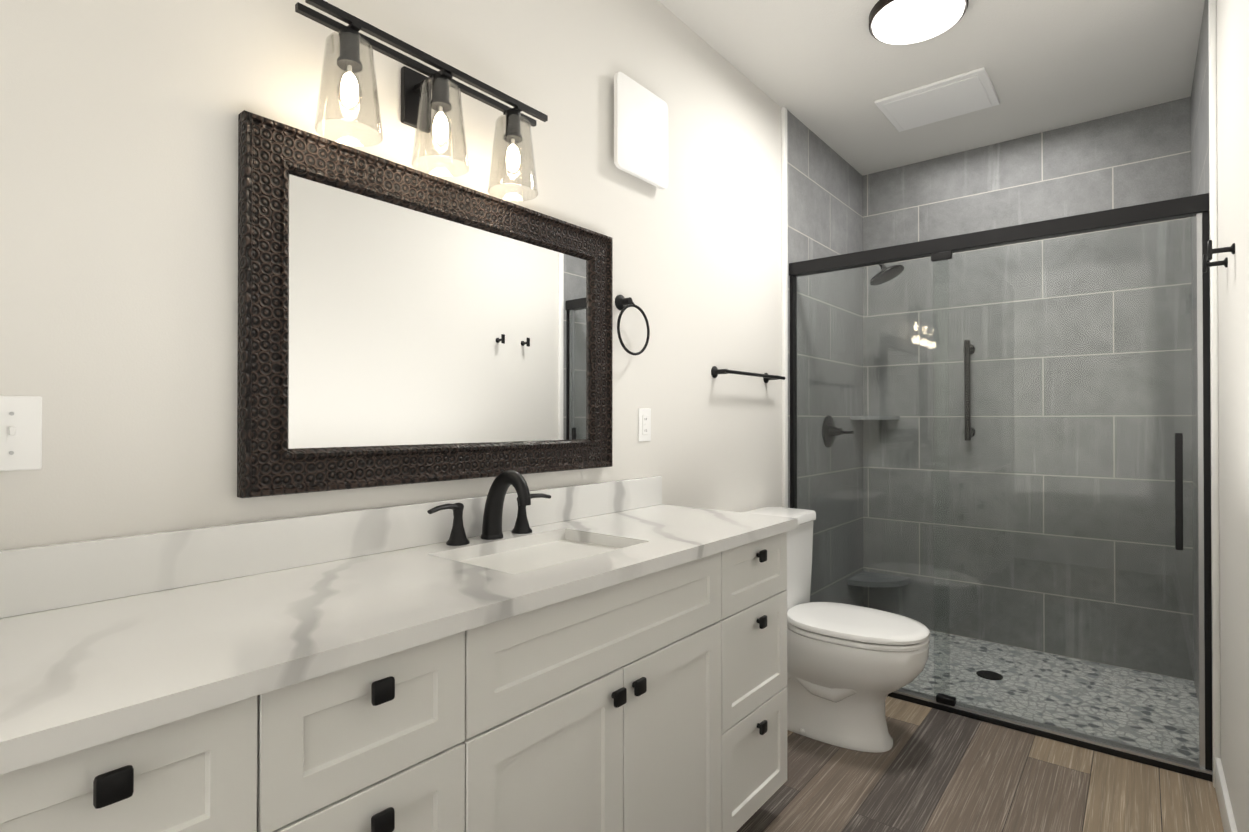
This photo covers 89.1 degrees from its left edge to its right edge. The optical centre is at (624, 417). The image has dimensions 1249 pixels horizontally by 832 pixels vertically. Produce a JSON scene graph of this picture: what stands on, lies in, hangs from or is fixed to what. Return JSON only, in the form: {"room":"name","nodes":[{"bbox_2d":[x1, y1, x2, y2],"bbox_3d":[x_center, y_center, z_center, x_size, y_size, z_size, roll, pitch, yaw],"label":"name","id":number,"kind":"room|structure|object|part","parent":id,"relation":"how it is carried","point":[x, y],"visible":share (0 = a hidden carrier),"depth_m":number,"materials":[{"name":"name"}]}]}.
{"room":"bathroom","nodes":[
{"label":"bathroom","id":0,"kind":"room"},
{"bbox_2d":[0,0,781,549],"bbox_3d":[-0.054,-0.142,2.142,0.100,2.720,4.890,0,0,39],"label":"wall","id":1,"kind":"structure","parent":0,"point":[118,236],"depth_m":1.24,"materials":[{"name":"white paint"}]},
{"bbox_2d":[0,395,41,470],"bbox_3d":[-0.935,0.024,0.969,0.015,0.115,0.070,0,0,39],"label":"switch plate","id":2,"kind":"object","parent":1,"relation":"attached to","point":[20,432],"visible":1,"depth_m":0.98,"materials":[{"name":"white plastic"}]},
{"bbox_2d":[0,476,661,617],"bbox_3d":[-0.444,0.255,1.564,0.020,0.100,1.805,0,0,39],"label":"backsplash","id":3,"kind":"structure","parent":1,"relation":"attached to","point":[44,577],"depth_m":1.18,"materials":[{"name":"white stone"}]},
{"bbox_2d":[295,0,547,200],"bbox_3d":[-0.436,-0.697,1.463,0.170,0.248,0.620,0,0,39],"label":"sconce","id":4,"kind":"object","parent":1,"relation":"attached to","point":[418,104],"visible":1,"depth_m":1.43,"materials":[{"name":"clear glass"}]},
{"bbox_2d":[237,110,612,497],"bbox_3d":[-0.389,-0.212,1.624,0.035,0.735,1.075,0,0,39],"label":"mirror","id":5,"kind":"object","parent":1,"relation":"attached to","point":[399,324],"visible":0.98,"depth_m":1.47,"materials":[{"name":"brown metal"}]},
{"bbox_3d":[-0.398,-0.212,1.631,0.008,0.565,0.905,0,0,39],"label":"glass","id":6,"kind":"part","parent":5,"relation":"part of","materials":[{"name":"white"}]},
{"bbox_2d":[615,295,649,355],"bbox_3d":[0.017,-0.307,2.113,0.048,0.203,0.170,0,0,39],"label":"towel ring","id":7,"kind":"object","parent":1,"relation":"attached to","point":[622,303],"visible":1,"depth_m":2.09,"materials":[{"name":"black metal"}]},
{"bbox_2d":[614,72,667,188],"bbox_3d":[0.052,-0.967,2.167,0.040,0.310,0.284,0,0,39],"label":"box","id":8,"kind":"object","parent":1,"relation":"attached to","point":[640,132],"visible":1,"depth_m":2.14,"materials":[{"name":"white plastic"}]},
{"bbox_2d":[638,408,650,441],"bbox_3d":[0.072,0.026,2.209,0.010,0.115,0.070,0,0,39],"label":"outlet","id":9,"kind":"object","parent":1,"relation":"attached to","point":[644,424],"visible":1,"depth_m":2.20,"materials":[{"name":"white plastic"}]},
{"bbox_2d":[711,366,784,382],"bbox_3d":[0.546,-0.183,2.747,0.067,0.048,0.544,0,0,39],"label":"towel bar","id":10,"kind":"object","parent":1,"relation":"attached to","point":[715,371],"visible":1,"depth_m":2.64,"materials":[{"name":"black metal"}]},
{"bbox_2d":[787,110,863,606],"bbox_3d":[1.127,-0.134,3.501,0.014,2.720,1.090,0,0,39],"label":"wall tile","id":11,"kind":"structure","parent":1,"relation":"attached to","point":[824,199],"depth_m":3.47,"materials":[{"name":"grey tile"}]},
{"bbox_2d":[822,415,853,446],"bbox_3d":[1.169,0.076,3.433,0.136,0.176,0.176,0,0,39],"label":"shower valve","id":12,"kind":"object","parent":11,"relation":"attached to","point":[828,418],"depth_m":3.44,"materials":[{"name":"black metal"}]},
{"bbox_2d":[870,264,903,284],"bbox_3d":[1.269,-0.784,3.357,0.394,0.178,0.176,0,0,39],"label":"shower head","id":13,"kind":"object","parent":11,"relation":"attached to","point":[889,275],"depth_m":3.27},
{"bbox_2d":[781,0,1220,787],"bbox_3d":[1.363,-0.139,2.583,1.540,2.720,0.035,0,0,39],"label":"trim","id":14,"kind":"structure","parent":1,"relation":"attached to","point":[1215,556],"depth_m":2.09,"materials":[{"name":"white paint"}]},
{"bbox_2d":[658,0,1204,175],"bbox_3d":[0.581,-1.555,1.632,1.740,0.100,4.890,0,0,39],"label":"ceiling","id":15,"kind":"structure","parent":0,"point":[828,72],"depth_m":2.67,"materials":[{"name":"white paint"}]},
{"bbox_2d":[869,0,967,44],"bbox_3d":[1.075,-1.472,2.333,0.332,0.058,0.332,0,0,39],"label":"flush-mount ceiling light","id":16,"kind":"object","parent":15,"relation":"attached to","point":[899,22],"visible":1,"depth_m":2.31,"materials":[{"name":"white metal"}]},
{"bbox_2d":[874,67,999,131],"bbox_3d":[1.480,-1.487,3.003,0.460,0.020,0.390,0,0,39],"label":"ceiling vent","id":17,"kind":"object","parent":15,"relation":"in","point":[958,95],"visible":1,"depth_m":2.97,"materials":[{"name":"white plastic"}]},
{"bbox_2d":[737,696,1223,831],"bbox_3d":[0.218,1.262,1.170,1.740,0.100,3.740,0,0,39],"label":"floor","id":18,"kind":"structure","parent":0,"point":[933,770],"depth_m":2.08,"materials":[{"name":"brown wood"}]},
{"bbox_2d":[0,522,797,831],"bbox_3d":[-0.251,0.774,1.402,0.520,0.880,1.802,0,0,39],"label":"bathroom vanity","id":19,"kind":"object","parent":18,"relation":"on","point":[606,656],"depth_m":1.09,"materials":[{"name":"painted wood"},{"name":"quartz"},{"name":"black metal"}]},
{"bbox_2d":[0,502,797,757],"bbox_3d":[-0.247,0.319,1.403,0.528,0.030,1.805,0,0,39],"label":"countertop","id":20,"kind":"structure","parent":19,"relation":"on","point":[66,672],"depth_m":0.96,"materials":[{"name":"white stone"}]},
{"bbox_2d":[420,470,551,545],"bbox_3d":[-0.294,0.217,1.577,0.168,0.176,0.383,0,0,39],"label":"faucet","id":21,"kind":"object","parent":20,"relation":"on","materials":[{"name":"black metal"}]},
{"bbox_2d":[456,534,623,569],"bbox_3d":[-0.188,0.401,1.488,0.311,0.157,0.454,0,0,39],"label":"sink","id":22,"kind":"object","parent":20,"relation":"in","point":[516,557],"depth_m":1.57,"materials":[{"name":"white ceramic"}]},
{"bbox_2d":[742,507,929,752],"bbox_3d":[0.797,0.811,2.500,0.737,0.819,0.486,0,0,39],"label":"toilet","id":23,"kind":"object","parent":18,"relation":"on","point":[850,668],"visible":0.79,"depth_m":2.35,"materials":[{"name":"white ceramic"}]},
{"bbox_3d":[0.608,0.613,2.655,0.249,0.421,0.486,0,0,39],"label":"tank","id":24,"kind":"part","parent":23,"relation":"part of","materials":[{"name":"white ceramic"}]},
{"bbox_3d":[0.879,0.793,2.434,0.527,0.052,0.384,0,0,39],"label":"seat","id":25,"kind":"part","parent":23,"relation":"part of","materials":[{"name":"white plastic"}]},
{"bbox_2d":[789,193,1212,781],"bbox_3d":[1.398,0.234,2.624,1.512,1.975,0.076,0,0,39],"label":"shower door","id":26,"kind":"structure","parent":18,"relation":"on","point":[945,248],"depth_m":2.41,"materials":[{"name":"clear glass"}]},
{"bbox_2d":[1216,0,1248,831],"bbox_3d":[1.217,-0.148,1.106,0.100,2.720,4.890,0,0,39],"label":"wall","id":27,"kind":"structure","parent":0,"point":[1232,20],"depth_m":1.73,"materials":[{"name":"white paint"}]},
{"bbox_2d":[1191,0,1208,704],"bbox_3d":[2.310,-0.140,2.537,0.014,2.720,1.090,0,0,39],"label":"wall tile","id":28,"kind":"structure","parent":27,"relation":"attached to","point":[1200,136],"depth_m":2.71,"materials":[{"name":"grey tile"}]},
{"bbox_2d":[1202,263,1227,272],"bbox_3d":[1.742,-0.457,1.873,0.054,0.052,0.030,0,0,39],"label":"hook","id":29,"kind":"object","parent":27,"relation":"attached to","point":[1204,268],"depth_m":1.88,"materials":[{"name":"black metal"}]},
{"bbox_2d":[1202,240,1234,265],"bbox_3d":[1.622,-0.458,1.726,0.054,0.052,0.030,0,0,39],"label":"hook","id":30,"kind":"object","parent":27,"relation":"attached to","point":[1208,257],"depth_m":1.73,"materials":[{"name":"black metal"}]},
{"bbox_2d":[1215,757,1237,831],"bbox_3d":[0.816,1.157,0.699,0.018,0.105,3.565,0,0,39],"label":"baseboard","id":31,"kind":"structure","parent":27,"relation":"attached to","point":[1226,812],"depth_m":1.83,"materials":[{"name":"white wood"}]},
{"bbox_3d":[2.095,-0.134,3.480,1.540,2.720,0.100,0,0,39],"label":"wall","id":32,"kind":"structure","parent":0,"visible":0},
{"bbox_2d":[851,416,899,419],"bbox_3d":[1.484,0.002,3.756,0.215,0.022,0.215,0,0,39],"label":"shower shelf","id":33,"kind":"object","parent":32,"relation":"attached to","point":[874,418],"depth_m":3.70,"materials":[{"name":"stone"}]},
{"bbox_2d":[848,571,909,586],"bbox_3d":[1.488,0.958,3.712,0.270,0.030,0.270,0,0,39],"label":"shower shelf","id":34,"kind":"object","parent":32,"relation":"attached to","point":[860,579],"depth_m":3.69,"materials":[{"name":"stone"}]},
{"bbox_2d":[863,97,1193,680],"bbox_3d":[2.059,-0.134,3.436,1.512,2.720,0.014,0,0,39],"label":"wall tile","id":35,"kind":"structure","parent":32,"relation":"attached to","point":[1134,157],"depth_m":3.32,"materials":[{"name":"grey tile"}]},
{"bbox_2d":[963,340,975,440],"bbox_3d":[1.900,-0.149,3.511,0.060,0.550,0.070,0,0,39],"label":"grab rail","id":36,"kind":"object","parent":35,"relation":"attached to","point":[967,349],"depth_m":3.48,"materials":[{"name":"black metal"}]},
{"label":"outside","id":37,"kind":"structure","parent":0,"visible":0},
{"bbox_2d":[903,630,1198,761],"bbox_3d":[1.763,1.274,3.065,1.740,0.100,1.150,0,0,39],"label":"floor","id":38,"kind":"structure","parent":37,"point":[955,640],"depth_m":2.82,"materials":[{"name":"grey stone"}]},
{"bbox_2d":[976,670,1002,679],"bbox_3d":[1.730,1.221,3.008,0.110,0.004,0.110,0,0,39],"label":"drain cover","id":39,"kind":"object","parent":38,"relation":"on","point":[989,674],"depth_m":3.00,"materials":[{"name":"black metal"}]}
]}

